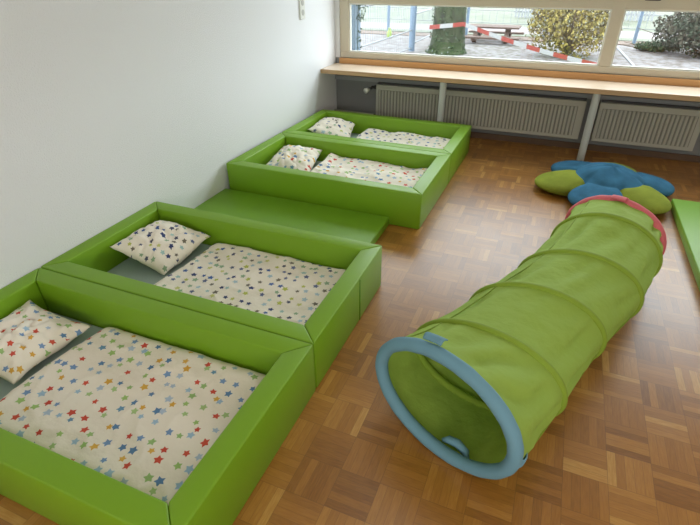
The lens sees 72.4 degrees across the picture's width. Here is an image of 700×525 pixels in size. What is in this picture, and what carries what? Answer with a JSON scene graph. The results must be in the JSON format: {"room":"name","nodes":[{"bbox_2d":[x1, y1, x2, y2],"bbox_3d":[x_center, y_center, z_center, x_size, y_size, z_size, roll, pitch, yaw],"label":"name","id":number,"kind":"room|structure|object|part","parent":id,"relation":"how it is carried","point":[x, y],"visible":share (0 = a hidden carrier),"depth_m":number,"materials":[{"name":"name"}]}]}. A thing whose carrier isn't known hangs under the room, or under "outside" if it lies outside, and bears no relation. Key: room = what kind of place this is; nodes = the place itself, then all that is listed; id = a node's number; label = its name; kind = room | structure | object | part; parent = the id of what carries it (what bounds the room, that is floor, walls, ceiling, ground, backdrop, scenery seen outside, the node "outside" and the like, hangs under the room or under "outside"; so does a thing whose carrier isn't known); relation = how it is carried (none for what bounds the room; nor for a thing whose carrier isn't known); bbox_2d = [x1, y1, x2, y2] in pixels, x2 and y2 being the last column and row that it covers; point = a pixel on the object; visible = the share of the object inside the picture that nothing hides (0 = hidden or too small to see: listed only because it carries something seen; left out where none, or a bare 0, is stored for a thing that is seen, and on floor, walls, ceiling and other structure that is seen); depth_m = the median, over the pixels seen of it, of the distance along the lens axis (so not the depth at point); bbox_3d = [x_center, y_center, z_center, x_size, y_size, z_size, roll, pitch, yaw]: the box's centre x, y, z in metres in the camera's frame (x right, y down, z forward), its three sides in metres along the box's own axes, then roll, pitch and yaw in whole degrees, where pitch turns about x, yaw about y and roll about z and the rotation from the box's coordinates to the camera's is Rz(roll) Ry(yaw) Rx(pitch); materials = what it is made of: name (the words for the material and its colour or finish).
{"room":"children's room","nodes":[
{"label":"children's room","id":0,"kind":"room"},
{"bbox_2d":[0,0,336,288],"bbox_3d":[-1.407,-0.710,1.806,0.100,2.050,6.668,12,34,19],"label":"wall","id":1,"kind":"structure","parent":0,"point":[110,110],"depth_m":2.44,"materials":[{"name":"white paint"}]},
{"bbox_2d":[299,0,304,18],"bbox_3d":[-0.377,-2.009,3.771,0.014,0.160,0.083,12,34,19],"label":"socket plate","id":2,"kind":"object","parent":1,"relation":"attached to","point":[301,2],"visible":1,"depth_m":3.77,"materials":[{"name":"white plastic"}]},
{"bbox_2d":[335,74,699,106],"bbox_3d":[1.894,-1.354,3.885,4.400,0.036,0.029,12,34,19],"label":"trim","id":3,"kind":"structure","parent":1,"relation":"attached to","point":[343,77],"depth_m":4.02,"materials":[{"name":"grey paint"}]},
{"bbox_2d":[334,0,339,56],"bbox_3d":[1.917,-2.147,3.468,4.400,1.438,0.120,12,34,19],"label":"wall","id":4,"kind":"structure","parent":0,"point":[336,2],"depth_m":4.38,"materials":[{"name":"white paint"}]},
{"bbox_2d":[340,0,699,78],"bbox_3d":[1.925,-2.075,3.467,4.355,1.318,0.097,12,34,19],"label":"window","id":5,"kind":"structure","parent":4,"relation":"attached to","point":[617,8],"depth_m":3.78,"materials":[{"name":"beige"}]},
{"bbox_2d":[0,137,699,524],"bbox_3d":[0.659,0.673,1.600,4.600,0.100,6.748,12,34,19],"label":"floor","id":6,"kind":"structure","parent":0,"point":[624,447],"depth_m":1.72,"materials":[{"name":"brown wood"}]},
{"bbox_2d":[0,268,314,524],"bbox_3d":[-0.900,0.436,1.685,1.362,0.233,0.745,12,34,19],"label":"bed","id":7,"kind":"object","parent":6,"relation":"on","point":[63,490],"visible":0.94,"depth_m":1.45,"materials":[{"name":"green leather"}]},
{"bbox_2d":[0,311,103,399],"bbox_3d":[-0.900,0.502,1.726,1.196,0.075,0.579,12,34,19],"label":"mattress","id":8,"kind":"object","parent":7,"relation":"in","point":[6,387],"visible":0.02,"depth_m":1.87,"materials":[{"name":"grey fabric"}]},
{"bbox_2d":[0,300,91,384],"bbox_3d":[-1.276,0.304,1.849,0.335,0.130,0.370,12,34,19],"label":"pillow","id":9,"kind":"object","parent":8,"relation":"on","point":[30,334],"visible":1,"depth_m":1.82,"materials":[{"name":"beige fabric"}]},
{"bbox_2d":[0,327,264,505],"bbox_3d":[-0.748,0.474,1.635,0.860,0.062,0.571,12,34,19],"label":"quilt","id":10,"kind":"object","parent":8,"relation":"on","point":[140,412],"visible":0.86,"depth_m":1.59,"materials":[{"name":"beige fabric"}]},
{"bbox_2d":[41,201,381,387],"bbox_3d":[-0.614,0.066,2.269,1.366,0.233,0.745,12,34,19],"label":"bed","id":11,"kind":"object","parent":6,"relation":"on","point":[331,324],"visible":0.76,"depth_m":2.22,"materials":[{"name":"green leather"}]},
{"bbox_2d":[108,243,210,284],"bbox_3d":[-0.615,0.131,2.311,1.196,0.075,0.579,12,34,19],"label":"mattress","id":12,"kind":"object","parent":11,"relation":"in","point":[131,268],"visible":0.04,"depth_m":2.40,"materials":[{"name":"grey fabric"}]},
{"bbox_2d":[110,220,209,274],"bbox_3d":[-0.959,-0.094,2.454,0.340,0.154,0.360,12,34,19],"label":"pillow","id":13,"kind":"object","parent":12,"relation":"on","point":[162,245],"visible":1,"depth_m":2.38,"materials":[{"name":"beige fabric"}]},
{"bbox_2d":[154,243,345,324],"bbox_3d":[-0.467,0.104,2.221,0.866,0.060,0.571,12,34,19],"label":"quilt","id":14,"kind":"object","parent":12,"relation":"on","point":[282,287],"visible":0.71,"depth_m":2.21,"materials":[{"name":"beige fabric"}]},
{"bbox_2d":[194,189,388,243],"bbox_3d":[-0.427,-0.221,2.888,1.193,0.056,0.618,12,34,19],"label":"floor mat","id":15,"kind":"object","parent":6,"relation":"on","point":[338,222],"visible":0.49,"depth_m":2.95,"materials":[{"name":"green leather"}]},
{"bbox_2d":[226,132,450,228],"bbox_3d":[-0.064,-0.616,3.344,1.362,0.233,0.745,12,34,20],"label":"bed","id":16,"kind":"object","parent":6,"relation":"on","point":[408,207],"visible":0.74,"depth_m":3.12,"materials":[{"name":"green leather"}]},
{"bbox_2d":[311,161,321,169],"bbox_3d":[-0.064,-0.550,3.385,1.196,0.075,0.579,12,34,20],"label":"mattress","id":17,"kind":"object","parent":16,"relation":"in","point":[316,162],"visible":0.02,"depth_m":3.64,"materials":[{"name":"grey fabric"}]},
{"bbox_2d":[266,145,321,171],"bbox_3d":[-0.418,-0.754,3.493,0.340,0.155,0.392,7,33,12],"label":"pillow","id":18,"kind":"object","parent":17,"relation":"on","point":[298,157],"visible":0.74,"depth_m":3.43,"materials":[{"name":"beige fabric"}]},
{"bbox_2d":[310,153,427,187],"bbox_3d":[0.103,-0.588,3.277,0.823,0.097,0.571,12,34,20],"label":"quilt","id":19,"kind":"object","parent":17,"relation":"on","point":[375,171],"visible":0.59,"depth_m":3.31,"materials":[{"name":"beige fabric"}]},
{"bbox_2d":[283,109,471,182],"bbox_3d":[0.228,-0.984,3.924,1.362,0.233,0.745,12,34,20],"label":"bed","id":20,"kind":"object","parent":6,"relation":"on","point":[458,134],"visible":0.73,"depth_m":3.98,"materials":[{"name":"green leather"}]},
{"bbox_2d":[351,133,358,137],"bbox_3d":[0.229,-0.918,3.965,1.196,0.075,0.579,12,34,20],"label":"mattress","id":21,"kind":"object","parent":20,"relation":"in","point":[353,135],"visible":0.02,"depth_m":4.22,"materials":[{"name":"grey"}]},
{"bbox_2d":[307,117,354,136],"bbox_3d":[-0.116,-1.143,4.098,0.375,0.143,0.380,12,34,19],"label":"pillow","id":22,"kind":"object","parent":21,"relation":"on","point":[335,126],"visible":0.83,"depth_m":4.03,"materials":[{"name":"beige fabric"}]},
{"bbox_2d":[357,128,449,148],"bbox_3d":[0.403,-0.945,3.860,0.808,0.076,0.571,12,34,20],"label":"quilt","id":23,"kind":"object","parent":21,"relation":"on","point":[370,133],"visible":0.38,"depth_m":3.93,"materials":[{"name":"beige fabric"}]},
{"bbox_2d":[321,57,699,160],"bbox_3d":[1.836,-1.164,3.833,4.396,0.612,0.342,12,34,19],"label":"window ledge","id":24,"kind":"object","parent":6,"relation":"on","point":[596,84],"visible":0.89,"depth_m":3.83,"materials":[{"name":"brown wood"}]},
{"bbox_3d":[0.780,-1.282,4.115,0.056,0.527,0.056,12,34,19],"label":"post","id":25,"kind":"part","parent":24,"relation":"part of","materials":[{"name":"white metal"}]},
{"bbox_3d":[1.861,-1.052,3.734,0.056,0.527,0.056,12,34,19],"label":"post","id":26,"kind":"part","parent":24,"relation":"part of","materials":[{"name":"white metal"}]},
{"bbox_2d":[375,195,666,479],"bbox_3d":[0.818,0.136,1.937,0.553,0.445,1.609,27,41,36],"label":"tunnel","id":27,"kind":"object","parent":6,"relation":"on","point":[478,384],"visible":1,"depth_m":1.68,"materials":[{"name":"green fabric"}]},
{"bbox_2d":[534,160,674,214],"bbox_3d":[1.751,-0.573,3.286,0.892,0.194,0.897,12,34,19],"label":"cushion","id":28,"kind":"object","parent":6,"relation":"on","point":[574,179],"visible":0.84,"depth_m":3.19,"materials":[{"name":"blue fabric"}]},
{"bbox_3d":[1.783,-0.582,3.299,0.430,0.194,0.430,12,34,19],"label":"panel","id":29,"kind":"part","parent":28,"relation":"part of","materials":[{"name":"blue fabric"}]},
{"bbox_2d":[671,199,699,290],"bbox_3d":[2.126,0.042,2.436,0.678,0.056,1.495,12,34,19],"label":"floor mat","id":30,"kind":"object","parent":6,"relation":"on","point":[686,214],"visible":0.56,"depth_m":2.78,"materials":[{"name":"green leather"}]},
{"bbox_2d":[336,57,699,155],"bbox_3d":[1.924,-1.279,4.014,4.400,0.612,0.120,12,34,19],"label":"wall niche","id":31,"kind":"object","parent":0,"point":[350,94],"visible":0.22,"depth_m":4.51,"materials":[{"name":"grey paint"}]},
{"bbox_2d":[334,82,586,138],"bbox_3d":[0.877,-1.397,4.288,2.231,0.324,0.131,12,34,19],"label":"radiator","id":32,"kind":"object","parent":31,"relation":"attached to","point":[523,113],"visible":0.85,"depth_m":4.14,"materials":[{"name":"beige metal"}]},
{"bbox_2d":[378,82,586,100],"bbox_3d":[1.081,-1.485,4.137,1.778,0.016,0.024,12,34,19],"label":"grille","id":33,"kind":"object","parent":32,"relation":"attached to","point":[460,91],"depth_m":4.11,"materials":[{"name":"grey metal"}]},
{"bbox_2d":[470,131,699,162],"bbox_3d":[1.901,-1.008,4.112,4.400,0.050,0.013,12,34,19],"label":"baseboard","id":34,"kind":"structure","parent":31,"relation":"attached to","point":[629,151],"depth_m":4.05,"materials":[{"name":"brown"}]},
{"bbox_2d":[591,99,699,150],"bbox_3d":[2.341,-1.092,3.785,0.725,0.324,0.105,12,34,19],"label":"radiator","id":35,"kind":"object","parent":31,"relation":"attached to","point":[676,127],"visible":1,"depth_m":3.74,"materials":[{"name":"beige metal"}]},
{"bbox_2d":[602,99,699,109],"bbox_3d":[2.337,-1.218,3.695,0.713,0.016,0.024,12,34,19],"label":"grille","id":36,"kind":"object","parent":35,"relation":"attached to","point":[607,103],"depth_m":3.70,"materials":[{"name":"grey metal"}]},
{"label":"outside","id":37,"kind":"structure","parent":0,"visible":0},
{"bbox_2d":[360,22,677,39],"bbox_3d":[4.333,-5.669,11.891,34.000,0.110,1.900,12,34,19],"label":"garden path","id":38,"kind":"structure","parent":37,"point":[624,34],"depth_m":12.37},
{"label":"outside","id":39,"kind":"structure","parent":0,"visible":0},
{"bbox_2d":[360,33,699,69],"bbox_3d":[2.421,-3.176,7.968,30.000,0.100,8.152,12,34,19],"label":"ground","id":40,"kind":"structure","parent":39,"point":[485,48],"depth_m":9.27,"materials":[{"name":"grey stone"}]},
{"bbox_2d":[351,5,359,50],"bbox_3d":[0.016,-2.402,4.567,0.128,2.250,0.140,12,34,19],"label":"column","id":41,"kind":"structure","parent":40,"relation":"on","point":[355,23],"depth_m":4.59,"materials":[{"name":"blue metal"}]},
{"bbox_2d":[356,5,367,50],"bbox_3d":[0.123,-2.020,4.756,0.108,1.400,0.150,12,34,19],"label":"climbing ivy","id":42,"kind":"object","parent":41,"relation":"attached to","point":[359,19],"visible":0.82,"depth_m":4.55,"materials":[{"name":"green plant"}]},
{"bbox_2d":[360,5,416,52],"bbox_3d":[0.634,-4.166,8.205,0.120,1.350,2.766,15,35,22],"label":"metal fence","id":43,"kind":"object","parent":40,"relation":"on","point":[412,29],"visible":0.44,"depth_m":9.09,"materials":[{"name":"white metal"}]},
{"bbox_3d":[0.636,-3.915,8.363,0.026,0.026,2.647,15,35,22],"label":"rail","id":44,"kind":"part","parent":43,"relation":"part of","materials":[{"name":"grey metal"}]},
{"bbox_3d":[1.224,-4.801,9.205,0.120,1.350,0.120,12,34,19],"label":"post","id":45,"kind":"part","parent":43,"relation":"part of","materials":[{"name":"blue metal"}]},
{"bbox_2d":[415,8,434,42],"bbox_3d":[1.692,-5.326,10.126,0.150,1.250,1.955,12,34,19],"label":"metal gate","id":46,"kind":"object","parent":40,"relation":"on","point":[430,8],"visible":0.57,"depth_m":9.99,"materials":[{"name":"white metal"}]},
{"bbox_2d":[425,6,467,55],"bbox_3d":[1.843,-6.505,7.963,1.747,5.582,2.022,-6,33,-9],"label":"tree","id":47,"kind":"object","parent":40,"relation":"on","point":[444,41],"visible":0.8,"depth_m":8.98,"materials":[{"name":"green plant"}]},
{"bbox_2d":[465,24,523,43],"bbox_3d":[3.162,-5.055,10.562,1.220,0.315,1.205,12,34,19],"label":"picnic table","id":48,"kind":"object","parent":40,"relation":"on","point":[507,33],"visible":0.79,"depth_m":10.32,"materials":[{"name":"brown wood"}]},
{"bbox_3d":[2.757,-5.008,10.516,0.090,0.290,0.276,12,34,19],"label":"leg","id":49,"kind":"part","parent":48,"relation":"part of","materials":[{"name":"brown wood"}]},
{"bbox_3d":[3.368,-4.878,10.302,0.090,0.290,0.276,12,34,19],"label":"leg","id":50,"kind":"part","parent":48,"relation":"part of","materials":[{"name":"brown wood"}]},
{"bbox_2d":[429,22,596,63],"bbox_3d":[2.862,-3.832,8.365,3.224,0.572,0.144,19,37,28],"label":"barrier tape","id":51,"kind":"object","parent":40,"relation":"on","point":[459,24],"visible":0.88,"depth_m":8.38,"materials":[{"name":"plastic"}]},
{"bbox_2d":[360,30,683,46],"bbox_3d":[3.867,-5.106,10.907,30.000,0.012,0.550,12,34,19],"label":"strip","id":52,"kind":"object","parent":40,"relation":"on","point":[362,31],"visible":0.11,"depth_m":11.37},
{"bbox_2d":[360,27,690,43],"bbox_3d":[4.057,-5.357,11.294,30.000,0.022,0.450,12,34,19],"label":"grass verge","id":53,"kind":"structure","parent":40,"relation":"on","point":[372,29],"depth_m":11.37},
{"bbox_2d":[368,5,685,43],"bbox_3d":[3.218,-5.636,11.046,12.526,0.770,0.070,14,35,22],"label":"wire fence","id":54,"kind":"object","parent":40,"relation":"on","point":[468,8],"visible":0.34,"depth_m":10.96,"materials":[{"name":"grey metal"}]},
{"bbox_3d":[0.967,-6.207,11.985,0.070,0.770,0.070,12,34,19],"label":"post","id":55,"kind":"part","parent":54,"relation":"part of","materials":[{"name":"blue metal"}]},
{"bbox_3d":[2.768,-5.750,11.234,0.070,0.770,0.070,12,34,19],"label":"post","id":56,"kind":"part","parent":54,"relation":"part of","materials":[{"name":"blue metal"}]},
{"bbox_3d":[3.219,-5.555,11.097,12.526,0.012,0.012,14,35,22],"label":"rail","id":57,"kind":"part","parent":54,"relation":"part of","materials":[{"name":"grey metal"}]},
{"bbox_3d":[3.217,-5.775,10.958,12.526,0.012,0.012,14,35,22],"label":"rail","id":58,"kind":"part","parent":54,"relation":"part of","materials":[{"name":"grey metal"}]},
{"bbox_3d":[5.981,-4.934,9.894,0.070,0.770,0.070,12,34,19],"label":"post","id":59,"kind":"part","parent":54,"relation":"part of","materials":[{"name":"blue metal"}]},
{"bbox_2d":[525,9,622,58],"bbox_3d":[4.014,-4.431,8.489,1.705,1.470,1.696,-14,35,-20],"label":"bush","id":60,"kind":"object","parent":40,"relation":"on","point":[567,45],"visible":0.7,"depth_m":8.46,"materials":[{"name":"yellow plant"}]},
{"bbox_2d":[617,46,634,65],"bbox_3d":[5.060,-3.799,8.805,0.040,0.038,2.185,10,34,16],"label":"metal pole","id":61,"kind":"object","parent":40,"relation":"on","point":[618,48],"visible":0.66,"depth_m":8.65,"materials":[{"name":"grey metal"}]},
{"bbox_2d":[624,40,680,51],"bbox_3d":[5.895,-4.210,9.313,1.038,0.200,0.640,12,34,19],"label":"shrub","id":62,"kind":"object","parent":40,"relation":"on","point":[654,46],"visible":0.81,"depth_m":9.20,"materials":[{"name":"green plant"}]},
{"bbox_2d":[639,12,699,57],"bbox_3d":[6.548,-4.271,8.609,2.439,1.054,1.755,12,34,19],"label":"bush","id":63,"kind":"object","parent":40,"relation":"on","point":[689,31],"visible":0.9,"depth_m":8.57,"materials":[{"name":"green plant"}]},
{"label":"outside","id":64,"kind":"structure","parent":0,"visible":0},
{"bbox_2d":[360,5,689,31],"bbox_3d":[10.551,-13.762,24.664,46.000,0.100,30.800,12,34,19],"label":"lawn","id":65,"kind":"structure","parent":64,"point":[476,12],"depth_m":15.22,"materials":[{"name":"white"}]},
{"bbox_2d":[514,8,656,20],"bbox_3d":[6.943,-7.585,14.231,3.950,0.620,0.040,12,34,19],"label":"picket fence","id":66,"kind":"object","parent":65,"relation":"on","point":[646,14],"visible":0.22,"depth_m":13.91,"materials":[{"name":"grey paint"}]}
]}

